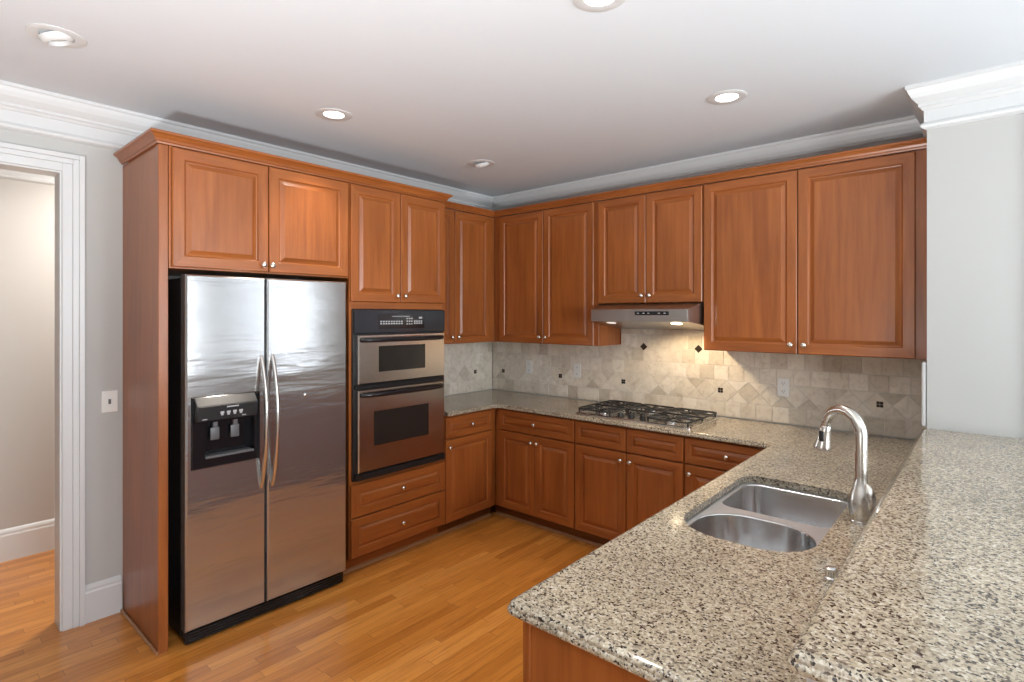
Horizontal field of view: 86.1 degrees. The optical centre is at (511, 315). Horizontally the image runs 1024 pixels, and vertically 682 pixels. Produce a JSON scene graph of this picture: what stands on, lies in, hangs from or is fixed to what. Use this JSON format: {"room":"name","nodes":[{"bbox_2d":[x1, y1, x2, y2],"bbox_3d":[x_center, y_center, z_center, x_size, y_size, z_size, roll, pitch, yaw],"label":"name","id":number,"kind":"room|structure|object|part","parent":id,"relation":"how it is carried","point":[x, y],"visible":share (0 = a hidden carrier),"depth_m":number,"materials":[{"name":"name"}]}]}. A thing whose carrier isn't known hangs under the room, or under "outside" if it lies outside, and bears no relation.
{"room":"kitchen","nodes":[
{"label":"kitchen","id":0,"kind":"room"},
{"bbox_2d":[0,178,54,529],"bbox_3d":[-3.512,0.255,3.491,0.120,2.720,7.000,0,0,41],"label":"wall","id":1,"kind":"structure","parent":0,"point":[27,209],"depth_m":3.69,"materials":[{"name":"grey paint"}]},
{"bbox_2d":[0,518,54,562],"bbox_3d":[-3.461,1.510,3.446,0.016,0.210,7.000,0,0,41],"label":"baseboard","id":2,"kind":"structure","parent":1,"relation":"attached to","point":[25,540],"depth_m":3.68,"materials":[{"name":"grey"}]},
{"bbox_2d":[0,169,54,185],"bbox_3d":[-3.436,-1.001,3.425,0.080,0.208,7.000,0,0,41],"label":"trim","id":3,"kind":"structure","parent":1,"relation":"attached to","point":[5,174],"depth_m":3.68,"materials":[{"name":"grey wood"}]},
{"bbox_2d":[0,128,490,608],"bbox_3d":[-2.531,0.255,2.637,0.120,2.720,7.000,0,0,41],"label":"wall","id":4,"kind":"structure","parent":0,"point":[103,170],"depth_m":2.94,"materials":[{"name":"grey paint"}]},
{"bbox_2d":[0,142,84,631],"bbox_3d":[-2.708,0.394,2.417,0.153,2.442,1.300,0,0,41],"label":"door frame","id":5,"kind":"structure","parent":4,"relation":"in","point":[68,170],"depth_m":2.82,"materials":[{"name":"grey wood"}]},
{"bbox_2d":[85,575,121,623],"bbox_3d":[-2.185,1.516,2.932,0.016,0.198,0.161,0,0,41],"label":"baseboard","id":6,"kind":"structure","parent":4,"relation":"attached to","point":[103,598],"depth_m":2.92,"materials":[{"name":"grey"}]},
{"bbox_2d":[101,390,117,412],"bbox_3d":[-2.165,0.465,2.952,0.018,0.116,0.072,0,0,41],"label":"light switch","id":7,"kind":"object","parent":4,"relation":"attached to","point":[109,399],"visible":1,"depth_m":2.95,"materials":[{"name":"white plastic"}]},
{"bbox_2d":[444,342,491,395],"bbox_3d":[-0.564,0.466,4.796,0.010,0.470,1.140,0,0,41],"label":"tiled wall","id":8,"kind":"structure","parent":4,"relation":"attached to","point":[467,366],"depth_m":4.97,"materials":[{"name":"tile"}]},
{"bbox_2d":[444,208,493,343],"bbox_3d":[-0.532,-0.308,4.552,0.377,1.077,0.822,0,0,41],"label":"upper cabinet","id":9,"kind":"object","parent":4,"relation":"attached to","point":[469,237],"visible":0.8,"depth_m":4.51,"materials":[{"name":"brown wood"}]},
{"bbox_3d":[-0.577,-0.307,4.272,0.020,1.068,0.332,0,0,41],"label":"door","id":10,"kind":"part","parent":9,"relation":"part of","materials":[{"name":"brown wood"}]},
{"bbox_2d":[0,60,1023,217],"bbox_3d":[0.078,-1.001,0.365,6.800,0.208,7.000,0,0,41],"label":"trim","id":11,"kind":"structure","parent":4,"relation":"attached to","point":[997,91],"depth_m":3.03,"materials":[{"name":"grey wood"}]},
{"bbox_2d":[0,504,598,681],"bbox_3d":[-1.400,1.665,1.652,5.520,0.100,7.240,0,0,41],"label":"floor","id":12,"kind":"structure","parent":0,"point":[433,610],"depth_m":2.83,"materials":[{"name":"brown wood"}]},
{"bbox_2d":[120,144,347,655],"bbox_3d":[-1.556,0.400,3.166,0.652,2.431,1.034,0,0,41],"label":"tall cabinet","id":13,"kind":"object","parent":12,"relation":"on","point":[185,211],"visible":0.99,"depth_m":2.81,"materials":[{"name":"brown wood"}]},
{"bbox_3d":[-1.904,1.607,2.793,0.586,0.016,0.016,0,0,41],"label":"shoe molding","id":14,"kind":"part","parent":13,"relation":"part of","materials":[{"name":"brown wood"}]},
{"bbox_3d":[-1.909,0.400,2.829,0.563,2.431,0.032,0,0,41],"label":"panel","id":15,"kind":"part","parent":13,"relation":"part of","materials":[{"name":"brown wood"}]},
{"bbox_3d":[-1.484,-0.522,2.812,0.020,0.574,0.464,0,0,41],"label":"door","id":16,"kind":"part","parent":13,"relation":"part of","materials":[{"name":"brown wood"}]},
{"bbox_2d":[113,127,452,201],"bbox_3d":[-1.286,-0.845,3.460,0.621,0.055,1.897,0,0,41],"label":"crown molding","id":17,"kind":"structure","parent":13,"relation":"on","point":[151,137],"depth_m":2.94,"materials":[{"name":"brown wood"}]},
{"bbox_3d":[-1.167,-0.522,3.176,0.020,0.574,0.490,0,0,41],"label":"door","id":18,"kind":"part","parent":13,"relation":"part of","materials":[{"name":"brown wood"}]},
{"bbox_2d":[168,274,345,644],"bbox_3d":[-1.489,0.708,3.154,0.694,1.815,0.876,0,0,42],"label":"refrigerator","id":19,"kind":"object","parent":12,"relation":"on","point":[257,366],"visible":0.99,"depth_m":2.88,"materials":[{"name":"silver metal"}]},
{"bbox_3d":[-1.471,0.670,2.812,0.065,1.740,0.388,0,0,42],"label":"door","id":20,"kind":"part","parent":19,"relation":"part of","materials":[{"name":"silver metal"}]},
{"bbox_3d":[-1.312,0.566,2.897,0.090,0.709,0.020,0,0,42],"label":"handle","id":21,"kind":"part","parent":19,"relation":"part of","materials":[{"name":"silver metal"}]},
{"bbox_3d":[-1.273,0.564,2.941,0.090,0.713,0.020,0,0,42],"label":"handle","id":22,"kind":"part","parent":19,"relation":"part of","materials":[{"name":"silver metal"}]},
{"bbox_3d":[-1.178,0.670,3.141,0.065,1.740,0.482,0,0,42],"label":"door","id":23,"kind":"part","parent":19,"relation":"part of","materials":[{"name":"silver metal"}]},
{"bbox_2d":[321,183,444,573],"bbox_3d":[-0.957,0.400,3.854,0.652,2.431,0.783,0,0,41],"label":"tall cabinet","id":24,"kind":"object","parent":12,"relation":"on","point":[396,241],"visible":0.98,"depth_m":3.61,"materials":[{"name":"brown wood"}]},
{"bbox_3d":[-0.872,-0.447,3.515,0.020,0.724,0.372,0,0,41],"label":"door","id":25,"kind":"part","parent":24,"relation":"part of","materials":[{"name":"brown wood"}]},
{"bbox_3d":[-0.795,1.605,3.713,0.015,0.020,0.783,0,0,41],"label":"shoe molding","id":26,"kind":"part","parent":24,"relation":"part of","materials":[{"name":"brown wood"}]},
{"bbox_3d":[-0.741,1.383,3.665,0.020,0.240,0.771,0,0,41],"label":"drawer","id":27,"kind":"part","parent":24,"relation":"part of","materials":[{"name":"brown wood"}]},
{"bbox_3d":[-0.741,1.153,3.665,0.020,0.200,0.771,0,0,41],"label":"drawer","id":28,"kind":"part","parent":24,"relation":"part of","materials":[{"name":"brown wood"}]},
{"bbox_2d":[351,309,444,481],"bbox_3d":[-0.914,0.496,3.814,0.654,1.066,0.746,0,0,41],"label":"wall oven","id":29,"kind":"object","parent":24,"relation":"in","point":[397,356],"visible":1,"depth_m":3.58,"materials":[{"name":"silver metal"}]},
{"bbox_3d":[-0.730,0.040,3.654,0.018,0.150,0.742,0,0,41],"label":"control panel","id":30,"kind":"part","parent":29,"relation":"part of","materials":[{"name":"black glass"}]},
{"bbox_3d":[-0.723,0.723,3.648,0.031,0.512,0.706,0,0,41],"label":"oven door","id":31,"kind":"part","parent":29,"relation":"part of","materials":[{"name":"silver metal"}]},
{"bbox_3d":[-0.723,0.278,3.648,0.031,0.305,0.706,0,0,41],"label":"oven door","id":32,"kind":"part","parent":29,"relation":"part of","materials":[{"name":"silver metal"}]},
{"bbox_3d":[-0.736,0.715,3.635,0.026,0.214,0.445,0,0,41],"label":"glass","id":33,"kind":"part","parent":29,"relation":"part of","materials":[{"name":"black glass"}]},
{"bbox_3d":[-0.710,0.474,3.636,0.005,0.010,0.694,0,0,41],"label":"rail","id":34,"kind":"part","parent":29,"relation":"part of","materials":[{"name":"silver metal"}]},
{"bbox_3d":[-0.710,0.132,3.636,0.005,0.010,0.694,0,0,41],"label":"rail","id":35,"kind":"part","parent":29,"relation":"part of","materials":[{"name":"silver metal"}]},
{"bbox_3d":[-0.734,0.279,3.637,0.026,0.161,0.378,0,0,41],"label":"glass","id":36,"kind":"part","parent":29,"relation":"part of","materials":[{"name":"black glass"}]},
{"bbox_3d":[-0.693,0.497,3.621,0.068,0.030,0.679,0,0,41],"label":"handle","id":37,"kind":"part","parent":29,"relation":"part of","materials":[{"name":"black"}]},
{"bbox_3d":[-0.693,0.155,3.621,0.068,0.030,0.679,0,0,41],"label":"handle","id":38,"kind":"part","parent":29,"relation":"part of","materials":[{"name":"black"}]},
{"bbox_3d":[-0.617,-0.447,3.807,0.020,0.724,0.394,0,0,41],"label":"door","id":39,"kind":"part","parent":24,"relation":"part of","materials":[{"name":"brown wood"}]},
{"bbox_2d":[438,408,495,535],"bbox_3d":[-0.519,1.175,4.360,0.647,0.880,0.552,0,0,41],"label":"base cabinet","id":40,"kind":"object","parent":12,"relation":"on","point":[469,438],"visible":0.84,"depth_m":4.15,"materials":[{"name":"brown wood"}]},
{"bbox_3d":[-0.357,1.605,4.218,0.014,0.019,0.550,0,0,41],"label":"shoe molding","id":41,"kind":"part","parent":40,"relation":"part of","materials":[{"name":"brown wood"}]},
{"bbox_3d":[-0.322,0.822,4.154,0.020,0.154,0.491,0,0,41],"label":"drawer","id":42,"kind":"part","parent":40,"relation":"part of","materials":[{"name":"brown wood"}]},
{"bbox_3d":[-0.322,1.209,4.154,0.020,0.600,0.491,0,0,41],"label":"door","id":43,"kind":"part","parent":40,"relation":"part of","materials":[{"name":"brown wood"}]},
{"bbox_2d":[496,408,580,540],"bbox_3d":[0.318,1.175,4.365,0.833,0.880,0.647,0,0,41],"label":"base cabinet","id":44,"kind":"object","parent":12,"relation":"on","point":[535,453],"visible":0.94,"depth_m":4.10,"materials":[{"name":"brown wood"}]},
{"bbox_3d":[0.039,1.209,4.231,0.354,0.600,0.020,0,0,41],"label":"door","id":45,"kind":"part","parent":44,"relation":"part of","materials":[{"name":"brown wood"}]},
{"bbox_3d":[0.174,0.822,4.113,0.712,0.154,0.020,0,0,41],"label":"drawer","id":46,"kind":"part","parent":44,"relation":"part of","materials":[{"name":"brown wood"}]},
{"bbox_3d":[0.181,1.605,4.197,0.818,0.019,0.014,0,0,41],"label":"shoe molding","id":47,"kind":"part","parent":44,"relation":"part of","materials":[{"name":"brown wood"}]},
{"bbox_3d":[0.309,1.209,3.996,0.354,0.600,0.020,0,0,41],"label":"door","id":48,"kind":"part","parent":44,"relation":"part of","materials":[{"name":"brown wood"}]},
{"bbox_2d":[523,621,649,681],"bbox_3d":[0.943,1.175,1.961,0.662,0.880,2.146,0,0,41],"label":"base cabinet","id":49,"kind":"object","parent":12,"relation":"on","point":[547,657],"visible":0.02,"depth_m":1.27,"materials":[{"name":"brown wood"}]},
{"bbox_2d":[444,389,914,681],"bbox_3d":[0.147,0.716,3.064,3.334,0.030,2.812,0,0,41],"label":"countertop","id":50,"kind":"structure","parent":49,"relation":"on","point":[665,599],"depth_m":1.47,"materials":[{"name":"stone"}]},
{"bbox_2d":[576,400,718,429],"bbox_3d":[0.926,0.677,3.813,0.860,0.046,0.505,0,0,41],"label":"cooktop","id":51,"kind":"object","parent":50,"relation":"in","point":[668,416],"visible":1,"depth_m":3.74,"materials":[{"name":"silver metal"}]},
{"bbox_2d":[686,483,847,551],"bbox_3d":[0.935,0.841,1.990,0.446,0.215,0.811,0,0,41],"label":"sink","id":52,"kind":"object","parent":50,"relation":"in","point":[756,515],"visible":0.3,"depth_m":2.03,"materials":[{"name":"silver metal"}]},
{"bbox_3d":[0.796,0.828,1.833,0.386,0.190,0.348,0,0,41],"label":"bowl","id":53,"kind":"part","parent":52,"relation":"part of","materials":[{"name":"silver metal"}]},
{"bbox_3d":[1.066,0.841,2.133,0.398,0.215,0.366,0,0,41],"label":"bowl","id":54,"kind":"part","parent":52,"relation":"part of","materials":[{"name":"silver metal"}]},
{"bbox_2d":[823,565,836,580],"bbox_3d":[0.850,0.685,1.462,0.038,0.031,0.038,0,0,41],"label":"cap","id":55,"kind":"object","parent":50,"relation":"on","point":[830,571],"visible":0.87,"depth_m":1.45,"materials":[{"name":"silver metal"}]},
{"bbox_2d":[813,405,875,524],"bbox_3d":[1.173,0.510,1.934,0.078,0.383,0.251,0,0,-12],"label":"faucet","id":56,"kind":"object","parent":50,"relation":"on","point":[861,498],"visible":0.94,"depth_m":1.85,"materials":[{"name":"grey metal"}]},
{"bbox_3d":[1.195,0.611,1.828,0.034,0.090,0.031,0,0,41],"label":"lever","id":57,"kind":"part","parent":56,"relation":"part of","materials":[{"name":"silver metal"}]},
{"bbox_2d":[575,420,684,546],"bbox_3d":[0.936,1.175,3.827,0.805,0.880,0.647,0,0,41],"label":"base cabinet","id":58,"kind":"object","parent":12,"relation":"on","point":[624,476],"visible":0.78,"depth_m":3.63,"materials":[{"name":"brown wood"}]},
{"bbox_3d":[0.794,1.605,3.663,0.805,0.019,0.014,0,0,41],"label":"shoe molding","id":59,"kind":"part","parent":58,"relation":"part of","materials":[{"name":"brown wood"}]},
{"bbox_3d":[0.601,0.822,3.741,0.402,0.154,0.020,0,0,41],"label":"drawer","id":60,"kind":"part","parent":58,"relation":"part of","materials":[{"name":"brown wood"}]},
{"bbox_3d":[0.601,1.209,3.741,0.402,0.600,0.020,0,0,41],"label":"door","id":61,"kind":"part","parent":58,"relation":"part of","materials":[{"name":"brown wood"}]},
{"bbox_3d":[0.903,0.822,3.478,0.390,0.154,0.020,0,0,41],"label":"drawer","id":62,"kind":"part","parent":58,"relation":"part of","materials":[{"name":"brown wood"}]},
{"bbox_3d":[0.903,1.209,3.478,0.390,0.600,0.020,0,0,41],"label":"door","id":63,"kind":"part","parent":58,"relation":"part of","materials":[{"name":"brown wood"}]},
{"bbox_2d":[685,436,764,495],"bbox_3d":[1.444,1.175,3.385,0.539,0.880,0.647,0,0,41],"label":"base cabinet","id":64,"kind":"object","parent":12,"relation":"on","point":[706,460],"visible":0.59,"depth_m":3.24,"materials":[{"name":"brown wood"}]},
{"bbox_3d":[1.252,1.209,3.174,0.518,0.600,0.020,0,0,41],"label":"door","id":65,"kind":"part","parent":64,"relation":"part of","materials":[{"name":"brown wood"}]},
{"bbox_3d":[1.252,0.822,3.174,0.518,0.154,0.020,0,0,41],"label":"drawer","id":66,"kind":"part","parent":64,"relation":"part of","materials":[{"name":"brown wood"}]},
{"bbox_2d":[0,0,1023,196],"bbox_3d":[-0.412,-1.155,0.792,8.340,0.100,7.240,0,0,41],"label":"ceiling","id":67,"kind":"structure","parent":0,"point":[548,92],"depth_m":2.44,"materials":[{"name":"white paint"}]},
{"bbox_2d":[25,23,86,47],"bbox_3d":[-1.800,-1.095,2.170,0.190,0.055,0.190,0,0,41],"label":"recessed light","id":68,"kind":"object","parent":67,"relation":"in","point":[61,37],"visible":1,"depth_m":2.14,"materials":[{"name":"grey"}]},
{"bbox_2d":[316,108,351,120],"bbox_3d":[-0.979,-1.102,3.017,0.190,0.006,0.190,0,0,41],"label":"recessed light","id":69,"kind":"object","parent":67,"relation":"in","point":[333,114],"visible":1,"depth_m":3.00,"materials":[{"name":"grey"}]},
{"bbox_2d":[469,160,494,167],"bbox_3d":[-0.218,-1.095,3.987,0.190,0.055,0.190,0,0,41],"label":"recessed light","id":70,"kind":"object","parent":67,"relation":"in","point":[487,163],"visible":1,"depth_m":3.95,"materials":[{"name":"grey"}]},
{"bbox_2d":[573,0,624,11],"bbox_3d":[0.305,-1.102,1.900,0.190,0.006,0.190,0,0,41],"label":"recessed light","id":71,"kind":"object","parent":67,"relation":"in","point":[586,5],"visible":1,"depth_m":1.95,"materials":[{"name":"grey"}]},
{"bbox_2d":[707,89,746,104],"bbox_3d":[1.089,-1.102,2.778,0.190,0.006,0.190,0,0,41],"label":"recessed light","id":72,"kind":"object","parent":67,"relation":"in","point":[725,97],"visible":1,"depth_m":2.77,"materials":[{"name":"grey"}]},
{"bbox_2d":[492,329,926,439],"bbox_3d":[0.580,0.255,4.648,4.772,2.720,0.120,0,0,41],"label":"wall","id":73,"kind":"structure","parent":0,"point":[492,342],"depth_m":3.74,"materials":[{"name":"beige tile"}]},
{"bbox_2d":[526,360,531,373],"bbox_3d":[0.152,0.465,4.922,0.072,0.116,0.009,0,0,41],"label":"wall outlet","id":74,"kind":"object","parent":73,"relation":"attached to","point":[528,363],"visible":1,"depth_m":4.92,"materials":[{"name":"white plastic"}]},
{"bbox_2d":[494,201,620,345],"bbox_3d":[0.336,-0.308,4.528,1.058,1.077,0.377,0,0,41],"label":"upper cabinet","id":75,"kind":"object","parent":73,"relation":"attached to","point":[546,261],"visible":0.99,"depth_m":4.36,"materials":[{"name":"brown wood"}]},
{"bbox_3d":[0.075,-0.307,4.558,0.472,1.068,0.020,0,0,41],"label":"door","id":76,"kind":"part","parent":75,"relation":"part of","materials":[{"name":"brown wood"}]},
{"bbox_3d":[0.434,-0.307,4.245,0.470,1.068,0.020,0,0,41],"label":"door","id":77,"kind":"part","parent":75,"relation":"part of","materials":[{"name":"brown wood"}]},
{"bbox_2d":[573,363,580,377],"bbox_3d":[0.544,0.463,4.581,0.072,0.116,0.009,0,0,41],"label":"wall outlet","id":78,"kind":"object","parent":73,"relation":"attached to","point":[576,367],"visible":1,"depth_m":4.58,"materials":[{"name":"white plastic"}]},
{"bbox_2d":[591,303,703,329],"bbox_3d":[0.991,0.013,3.867,0.785,0.189,0.494,0,0,41],"label":"range hood","id":79,"kind":"object","parent":73,"relation":"attached to","point":[661,316],"visible":0.99,"depth_m":3.70,"materials":[{"name":"silver metal"}]},
{"bbox_2d":[598,185,703,303],"bbox_3d":[1.036,-0.466,3.919,0.792,0.762,0.377,0,0,41],"label":"upper cabinet","id":80,"kind":"object","parent":73,"relation":"attached to","point":[651,245],"visible":0.97,"depth_m":3.77,"materials":[{"name":"brown wood"}]},
{"bbox_3d":[0.787,-0.464,3.938,0.382,0.754,0.020,0,0,41],"label":"door","id":81,"kind":"part","parent":80,"relation":"part of","materials":[{"name":"brown wood"}]},
{"bbox_3d":[1.084,-0.464,3.679,0.396,0.754,0.020,0,0,41],"label":"door","id":82,"kind":"part","parent":80,"relation":"part of","materials":[{"name":"brown wood"}]},
{"bbox_2d":[777,378,788,396],"bbox_3d":[1.748,0.465,3.533,0.072,0.116,0.009,0,0,41],"label":"wall outlet","id":83,"kind":"object","parent":73,"relation":"attached to","point":[782,383],"visible":1,"depth_m":3.53,"materials":[{"name":"white plastic"}]},
{"bbox_2d":[704,149,926,359],"bbox_3d":[1.774,-0.310,3.276,1.162,1.073,0.377,0,0,41],"label":"upper cabinet","id":84,"kind":"object","parent":73,"relation":"attached to","point":[831,259],"visible":0.94,"depth_m":3.09,"materials":[{"name":"brown wood"}]},
{"bbox_2d":[444,137,926,217],"bbox_3d":[0.720,-0.872,3.480,3.020,0.048,0.802,0,0,41],"label":"crown molding","id":85,"kind":"structure","parent":84,"relation":"attached to","point":[921,143],"depth_m":3.45,"materials":[{"name":"brown wood"}]},
{"bbox_3d":[1.448,-0.308,3.361,0.548,1.065,0.020,0,0,41],"label":"door","id":86,"kind":"part","parent":84,"relation":"part of","materials":[{"name":"brown wood"}]},
{"bbox_3d":[1.866,-0.308,2.998,0.550,1.065,0.020,0,0,41],"label":"door","id":87,"kind":"part","parent":84,"relation":"part of","materials":[{"name":"brown wood"}]},
{"bbox_2d":[927,113,1023,438],"bbox_3d":[2.347,0.255,2.778,0.348,2.720,0.620,0,0,41],"label":"wall pier","id":88,"kind":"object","parent":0,"point":[975,170],"visible":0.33,"depth_m":2.54,"materials":[{"name":"grey paint"}]},
{"bbox_2d":[921,361,926,426],"bbox_3d":[2.037,0.387,2.705,0.021,0.313,0.097,0,0,41],"label":"trim","id":89,"kind":"structure","parent":88,"relation":"attached to","point":[924,364],"depth_m":2.67,"materials":[{"name":"grey"}]},
{"bbox_3d":[1.295,1.098,1.742,0.123,1.034,2.317,0,0,41],"label":"wall","id":90,"kind":"structure","parent":0,"visible":0},
{"bbox_2d":[787,428,1023,681],"bbox_3d":[1.444,0.562,1.585,0.602,0.034,2.359,0,0,41],"label":"bar","id":91,"kind":"object","parent":90,"relation":"on","point":[931,587],"visible":1,"depth_m":1.13,"materials":[{"name":"stone"}]}
]}

